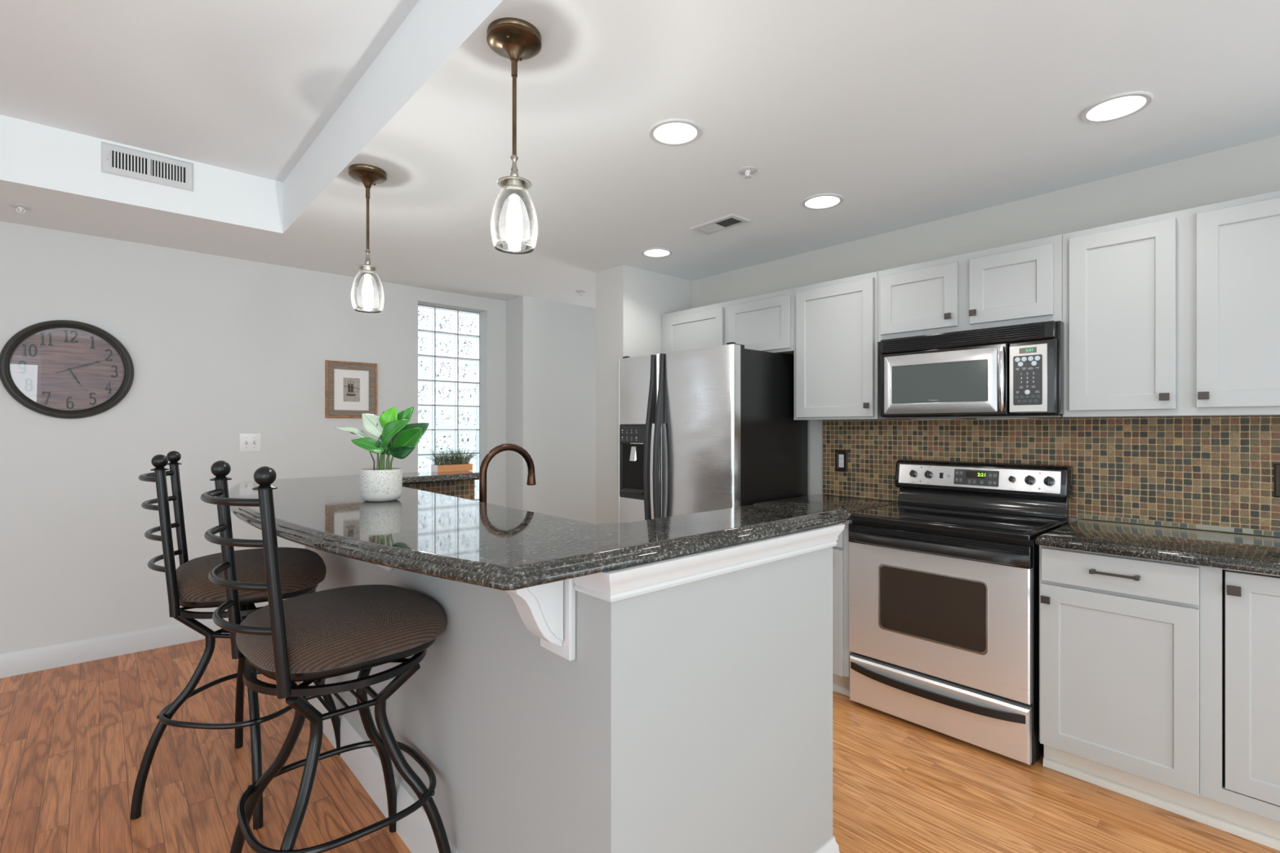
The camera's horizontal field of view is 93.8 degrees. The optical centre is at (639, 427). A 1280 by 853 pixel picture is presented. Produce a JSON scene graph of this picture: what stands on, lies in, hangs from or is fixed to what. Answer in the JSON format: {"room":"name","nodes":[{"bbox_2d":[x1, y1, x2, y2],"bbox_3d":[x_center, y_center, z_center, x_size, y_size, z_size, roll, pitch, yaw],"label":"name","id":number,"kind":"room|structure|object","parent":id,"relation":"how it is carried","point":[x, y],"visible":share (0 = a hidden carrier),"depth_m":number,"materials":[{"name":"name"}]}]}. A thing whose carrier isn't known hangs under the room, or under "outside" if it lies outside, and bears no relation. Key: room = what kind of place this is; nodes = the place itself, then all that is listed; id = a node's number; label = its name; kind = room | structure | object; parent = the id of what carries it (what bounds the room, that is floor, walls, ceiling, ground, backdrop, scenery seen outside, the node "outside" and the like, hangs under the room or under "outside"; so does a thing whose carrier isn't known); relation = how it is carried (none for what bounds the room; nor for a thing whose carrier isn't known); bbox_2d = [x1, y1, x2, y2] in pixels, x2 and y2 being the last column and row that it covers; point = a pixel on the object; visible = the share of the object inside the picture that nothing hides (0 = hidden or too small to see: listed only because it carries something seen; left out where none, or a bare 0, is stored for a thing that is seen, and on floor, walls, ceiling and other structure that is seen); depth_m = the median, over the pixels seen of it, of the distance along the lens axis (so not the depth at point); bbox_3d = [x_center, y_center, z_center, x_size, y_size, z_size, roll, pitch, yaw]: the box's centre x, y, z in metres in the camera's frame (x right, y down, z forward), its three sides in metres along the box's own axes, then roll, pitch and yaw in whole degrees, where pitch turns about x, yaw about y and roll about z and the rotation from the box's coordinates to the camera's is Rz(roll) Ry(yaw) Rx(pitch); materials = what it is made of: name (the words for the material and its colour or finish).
{"room":"kitchen","nodes":[
{"label":"kitchen","id":0,"kind":"room"},
{"bbox_2d":[0,221,506,653],"bbox_3d":[-3.458,-0.070,3.237,6.000,2.780,0.220,0,0,-42],"label":"wall","id":1,"kind":"structure","parent":0,"point":[220,348],"depth_m":3.62,"materials":[{"name":"paint"}]},
{"bbox_2d":[0,320,133,418],"bbox_3d":[-3.164,-0.323,3.324,0.548,0.548,0.043,0,0,-42],"label":"wall clock","id":2,"kind":"object","parent":1,"relation":"attached to","point":[63,369],"visible":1,"depth_m":3.32,"materials":[{"name":"black wood"}]},
{"bbox_2d":[0,617,228,678],"bbox_3d":[-3.306,1.258,3.217,5.800,0.124,0.014,0,0,-42],"label":"baseboard","id":3,"kind":"structure","parent":1,"relation":"attached to","point":[34,660],"depth_m":3.40,"materials":[{"name":"white paint"}]},
{"bbox_2d":[239,433,260,452],"bbox_3d":[-2.539,0.099,3.906,0.117,0.119,0.018,0,0,-42],"label":"light switch","id":4,"kind":"object","parent":1,"relation":"attached to","point":[248,442],"visible":1,"depth_m":3.90,"materials":[{"name":"white plastic"}]},
{"bbox_2d":[324,360,377,417],"bbox_3d":[-2.075,-0.271,4.318,0.348,0.404,0.025,0,0,-42],"label":"framed print","id":5,"kind":"object","parent":1,"relation":"attached to","point":[350,387],"visible":0.95,"depth_m":4.31,"materials":[{"name":"brown wood"}]},
{"bbox_2d":[402,480,475,500],"bbox_3d":[-1.144,0.340,3.123,0.605,0.130,0.008,0,0,-42],"label":"backsplash","id":6,"kind":"structure","parent":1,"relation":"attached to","point":[460,489],"depth_m":3.23,"materials":[{"name":"tile"}]},
{"bbox_2d":[417,304,479,501],"bbox_3d":[-1.618,-0.082,4.971,0.598,1.808,0.072,0,0,-42],"label":"window","id":7,"kind":"structure","parent":1,"relation":"in","point":[449,339],"depth_m":4.95,"materials":[{"name":"grey"}]},
{"bbox_2d":[506,295,595,524],"bbox_3d":[-0.281,-0.070,5.911,2.300,2.780,0.505,0,0,-42],"label":"wall","id":8,"kind":"structure","parent":0,"point":[551,344],"depth_m":5.15,"materials":[{"name":"paint"}]},
{"bbox_2d":[304,545,832,852],"bbox_3d":[-0.533,0.798,2.291,0.812,1.045,2.324,0,0,-42],"label":"island base","id":9,"kind":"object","parent":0,"point":[695,717],"depth_m":1.42,"materials":[{"name":"paint"}]},
{"bbox_2d":[377,564,392,571],"bbox_3d":[-0.929,0.378,2.000,0.166,0.206,0.115,0,0,-42],"label":"corbel","id":10,"kind":"object","parent":9,"relation":"attached to","point":[387,568],"visible":0.06,"depth_m":2.01,"materials":[{"name":"white paint"}]},
{"bbox_2d":[228,471,851,591],"bbox_3d":[-0.638,0.258,2.201,1.389,0.035,2.356,0,0,-42],"label":"countertop","id":11,"kind":"structure","parent":9,"relation":"on","point":[439,535],"depth_m":1.40,"materials":[{"name":"stone"}]},
{"bbox_2d":[334,406,428,502],"bbox_3d":[-0.860,0.084,1.978,0.281,0.311,0.130,0,0,8],"label":"potted plant","id":12,"kind":"object","parent":11,"relation":"on","point":[397,438],"visible":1,"depth_m":1.96,"materials":[{"name":"green plant"}]},
{"bbox_2d":[425,447,478,472],"bbox_3d":[-1.029,0.174,3.307,0.308,0.131,0.124,0,0,-42],"label":"planter","id":13,"kind":"object","parent":11,"relation":"on","point":[447,464],"visible":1,"depth_m":3.27,"materials":[{"name":"orange plant"}]},
{"bbox_2d":[506,577,575,661],"bbox_3d":[-0.232,0.378,1.226,0.166,0.206,0.115,0,0,-42],"label":"corbel","id":14,"kind":"object","parent":9,"relation":"attached to","point":[548,611],"visible":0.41,"depth_m":1.23,"materials":[{"name":"white paint"}]},
{"bbox_2d":[300,681,839,852],"bbox_3d":[-0.533,1.241,2.291,0.840,0.158,2.352,0,0,-42],"label":"baseboard","id":15,"kind":"structure","parent":9,"relation":"attached to","point":[415,831],"depth_m":2.06,"materials":[{"name":"white paint"}]},
{"bbox_2d":[573,524,844,602],"bbox_3d":[0.207,0.305,1.471,0.860,0.060,0.164,0,0,-42],"label":"trim","id":16,"kind":"structure","parent":9,"relation":"attached to","point":[620,584],"depth_m":1.30,"materials":[{"name":"white paint"}]},
{"bbox_2d":[0,0,1279,307],"bbox_3d":[0.185,-1.275,0.914,7.900,0.370,8.110,0,0,-42],"label":"ceiling","id":17,"kind":"structure","parent":0,"point":[912,113],"depth_m":2.26,"materials":[{"name":"paint"}]},
{"bbox_2d":[8,204,31,213],"bbox_3d":[-3.055,-1.074,2.956,0.080,0.031,0.080,0,0,-42],"label":"sprinkler","id":18,"kind":"object","parent":17,"relation":"attached to","point":[20,207],"visible":1,"depth_m":2.95,"materials":[{"name":"white paint"}]},
{"bbox_2d":[101,141,193,191],"bbox_3d":[-2.430,-1.290,2.966,0.353,0.145,0.016,0,0,-42],"label":"ceiling vent","id":19,"kind":"object","parent":17,"relation":"in","point":[117,160],"visible":1,"depth_m":2.96,"materials":[{"name":"white metal"}]},
{"bbox_2d":[348,164,386,313],"bbox_3d":[-1.157,-0.793,2.548,0.149,0.592,0.149,0,0,-42],"label":"pendant light","id":20,"kind":"object","parent":17,"relation":"hanging from","point":[369,175],"visible":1,"depth_m":2.53,"materials":[{"name":"clear glass"}]},
{"bbox_2d":[486,17,541,254],"bbox_3d":[-0.349,-0.793,1.665,0.149,0.592,0.149,0,0,-42],"label":"pendant light","id":21,"kind":"object","parent":17,"relation":"hanging from","point":[515,39],"visible":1,"depth_m":1.64,"materials":[{"name":"clear glass"}]},
{"bbox_2d":[575,290,585,295],"bbox_3d":[-0.475,-1.074,4.800,0.080,0.031,0.080,0,0,-42],"label":"sprinkler","id":22,"kind":"object","parent":17,"relation":"attached to","point":[580,292],"visible":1,"depth_m":4.79,"materials":[{"name":"white paint"}]},
{"bbox_2d":[640,247,672,257],"bbox_3d":[0.105,-1.086,3.727,0.196,0.006,0.196,0,0,-42],"label":"recessed light","id":23,"kind":"object","parent":17,"relation":"in","point":[656,252],"visible":1,"depth_m":3.72,"materials":[{"name":"white paint"}]},
{"bbox_2d":[648,118,702,146],"bbox_3d":[0.130,-1.086,2.210,0.196,0.006,0.196,0,0,-42],"label":"recessed light","id":24,"kind":"object","parent":17,"relation":"in","point":[673,131],"visible":1,"depth_m":2.20,"materials":[{"name":"white paint"}]},
{"bbox_2d":[688,213,751,235],"bbox_3d":[0.426,-1.085,3.208,0.150,0.009,0.303,0,0,-42],"label":"ceiling vent","id":25,"kind":"object","parent":17,"relation":"in","point":[732,220],"visible":1,"depth_m":3.19,"materials":[{"name":"white metal"}]},
{"bbox_2d":[737,166,757,178],"bbox_3d":[0.456,-1.074,2.537,0.080,0.031,0.080,0,0,-42],"label":"sprinkler","id":26,"kind":"object","parent":17,"relation":"attached to","point":[746,171],"visible":1,"depth_m":2.53,"materials":[{"name":"white paint"}]},
{"bbox_2d":[801,193,844,209],"bbox_3d":[0.878,-1.086,2.885,0.196,0.006,0.196,0,0,-42],"label":"recessed light","id":27,"kind":"object","parent":17,"relation":"in","point":[823,201],"visible":1,"depth_m":2.88,"materials":[{"name":"white paint"}]},
{"bbox_2d":[1080,91,1153,123],"bbox_3d":[1.617,-1.086,2.038,0.196,0.006,0.196,0,0,-42],"label":"recessed light","id":28,"kind":"object","parent":17,"relation":"in","point":[1116,107],"visible":1,"depth_m":2.03,"materials":[{"name":"white paint"}]},
{"bbox_2d":[0,637,1279,852],"bbox_3d":[-0.779,1.350,1.984,7.900,0.060,5.230,0,0,-42],"label":"floor","id":29,"kind":"structure","parent":0,"point":[74,739],"depth_m":2.20,"materials":[{"name":"brown wood"}]},
{"bbox_2d":[129,450,340,829],"bbox_3d":[-1.476,0.703,2.219,0.593,1.232,0.568,0,0,-5],"label":"bar stool","id":30,"kind":"object","parent":29,"relation":"on","point":[188,586],"visible":0.77,"depth_m":2.07,"materials":[{"name":"black paint"}]},
{"bbox_2d":[176,546,326,602],"bbox_3d":[-1.447,0.526,2.234,0.486,0.122,0.456,0,0,-32],"label":"cushion","id":31,"kind":"object","parent":30,"relation":"on","point":[301,570],"depth_m":2.11,"materials":[{"name":"brown fabric"}]},
{"bbox_2d":[200,460,451,852],"bbox_3d":[-0.842,0.703,1.631,0.572,1.232,0.479,0,0,-42],"label":"bar stool","id":32,"kind":"object","parent":29,"relation":"on","point":[308,638],"visible":0.98,"depth_m":1.52,"materials":[{"name":"black paint"}]},
{"bbox_2d":[235,584,447,673],"bbox_3d":[-0.814,0.526,1.658,0.456,0.122,0.486,0,0,42],"label":"cushion","id":33,"kind":"object","parent":32,"relation":"on","point":[344,629],"depth_m":1.51,"materials":[{"name":"brown fabric"}]},
{"bbox_2d":[618,342,807,523],"bbox_3d":[0.416,0.429,3.766,0.808,1.782,0.956,0,0,-42],"label":"refrigerator","id":34,"kind":"object","parent":29,"relation":"on","point":[713,428],"visible":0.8,"depth_m":3.45,"materials":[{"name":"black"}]},
{"bbox_2d":[832,520,852,696],"bbox_3d":[1.025,0.882,3.256,0.650,0.876,0.538,0,0,-42],"label":"base cabinet","id":35,"kind":"object","parent":29,"relation":"on","point":[841,653],"visible":0.06,"depth_m":2.89,"materials":[{"name":"grey paint"}]},
{"bbox_2d":[752,494,897,513],"bbox_3d":[1.024,0.425,3.255,0.650,0.038,0.538,0,0,-42],"label":"countertop","id":36,"kind":"structure","parent":35,"relation":"on","point":[851,504],"depth_m":3.29,"materials":[{"name":"stone"}]},
{"bbox_2d":[848,458,1073,764],"bbox_3d":[1.457,0.745,2.764,0.643,1.150,0.766,0,0,-42],"label":"range","id":37,"kind":"object","parent":29,"relation":"on","point":[944,579],"visible":0.99,"depth_m":2.59,"materials":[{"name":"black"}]},
{"bbox_2d":[848,503,1068,542],"bbox_3d":[1.434,0.421,2.746,0.563,0.026,0.761,0,0,-42],"label":"cooktop","id":38,"kind":"object","parent":37,"relation":"in","point":[1014,526],"depth_m":2.66,"materials":[{"name":"black glass"}]},
{"bbox_2d":[1039,545,1202,822],"bbox_3d":[1.879,0.882,2.309,0.650,0.876,0.454,0,0,-42],"label":"base cabinet","id":39,"kind":"object","parent":29,"relation":"on","point":[1119,636],"visible":0.93,"depth_m":2.10,"materials":[{"name":"grey paint"}]},
{"bbox_2d":[1200,565,1279,850],"bbox_3d":[2.287,0.882,1.880,0.622,0.876,0.728,0,0,-42],"label":"base cabinet","id":40,"kind":"object","parent":29,"relation":"on","point":[1240,611],"visible":0.97,"depth_m":1.89,"materials":[{"name":"grey paint"}]},
{"bbox_2d":[1035,519,1279,575],"bbox_3d":[2.122,0.425,2.037,0.650,0.038,1.183,0,0,-42],"label":"countertop","id":41,"kind":"structure","parent":40,"relation":"on","point":[1255,553],"depth_m":2.12,"materials":[{"name":"stone"}]},
{"bbox_3d":[-0.499,0.882,2.327,0.624,0.876,2.045,0,0,-42],"label":"cabinet","id":42,"kind":"object","parent":29,"relation":"on","visible":0},
{"bbox_3d":[-0.492,0.425,2.333,0.645,0.038,2.048,0,0,-42],"label":"countertop","id":43,"kind":"structure","parent":42,"relation":"on","visible":0},
{"bbox_2d":[479,443,536,502],"bbox_3d":[-0.487,0.233,2.261,0.258,0.345,0.134,0,0,-42],"label":"faucet","id":44,"kind":"object","parent":43,"relation":"on","point":[485,463],"visible":0.79,"depth_m":2.25,"materials":[{"name":"brown metal"}]},
{"bbox_2d":[595,264,691,524],"bbox_3d":[0.091,-0.070,4.394,0.817,2.780,0.300,0,0,-42],"label":"wall partition","id":45,"kind":"structure","parent":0,"point":[631,302],"depth_m":4.14,"materials":[{"name":"paint"}]},
{"bbox_2d":[691,135,1279,537],"bbox_3d":[2.634,-0.070,2.073,0.150,2.780,6.550,0,0,-42],"label":"wall","id":46,"kind":"structure","parent":0,"point":[1253,168],"depth_m":2.86,"materials":[{"name":"paint"}]},
{"bbox_2d":[661,288,794,355],"bbox_3d":[0.625,-0.621,3.937,0.332,0.358,1.089,0,0,-42],"label":"upper cabinet","id":47,"kind":"object","parent":46,"relation":"attached to","point":[765,322],"visible":0.61,"depth_m":3.71,"materials":[{"name":"grey paint"}]},
{"bbox_2d":[794,271,884,420],"bbox_3d":[1.149,-0.422,3.340,0.354,0.756,0.497,0,0,-42],"label":"upper cabinet","id":48,"kind":"object","parent":46,"relation":"attached to","point":[837,353],"visible":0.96,"depth_m":3.21,"materials":[{"name":"grey paint"}]},
{"bbox_2d":[877,234,1062,342],"bbox_3d":[1.581,-0.619,2.861,0.354,0.363,0.791,0,0,-42],"label":"upper cabinet","id":49,"kind":"object","parent":46,"relation":"attached to","point":[1020,282],"visible":0.91,"depth_m":2.71,"materials":[{"name":"grey paint"}]},
{"bbox_2d":[880,320,1073,419],"bbox_3d":[1.563,-0.237,2.807,0.432,0.396,0.748,0,0,-42],"label":"microwave","id":50,"kind":"object","parent":49,"relation":"attached to","point":[1013,371],"visible":1,"depth_m":2.64,"materials":[{"name":"black"}]},
{"bbox_2d":[822,416,1279,537],"bbox_3d":[1.935,0.181,2.726,0.013,0.448,2.457,0,0,-42],"label":"backsplash","id":51,"kind":"structure","parent":46,"relation":"attached to","point":[1211,473],"depth_m":2.58,"materials":[{"name":"tile"}]},
{"bbox_2d":[835,449,848,471],"bbox_3d":[1.190,0.197,3.540,0.007,0.126,0.078,0,0,-42],"label":"wall outlet","id":52,"kind":"object","parent":51,"relation":"attached to","point":[841,456],"visible":1,"depth_m":3.54,"materials":[{"name":"brown metal"}]},
{"bbox_2d":[839,454,844,467],"bbox_3d":[1.189,0.197,3.539,0.003,0.076,0.031,0,0,-42],"label":"receptacle","id":53,"kind":"object","parent":52,"relation":"attached to","point":[841,456],"depth_m":3.54,"materials":[{"name":"white plastic"}]},
{"bbox_2d":[1274,463,1279,497],"bbox_3d":[2.392,0.197,2.207,0.007,0.126,0.078,0,0,-42],"label":"wall outlet","id":54,"kind":"object","parent":51,"relation":"attached to","point":[1277,466],"visible":1,"depth_m":2.23,"materials":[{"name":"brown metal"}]},
{"bbox_2d":[1062,190,1279,417],"bbox_3d":[2.114,-0.422,2.270,0.354,0.756,0.799,0,0,-42],"label":"upper cabinet","id":55,"kind":"object","parent":46,"relation":"attached to","point":[1175,313],"visible":1,"depth_m":2.21,"materials":[{"name":"grey paint"}]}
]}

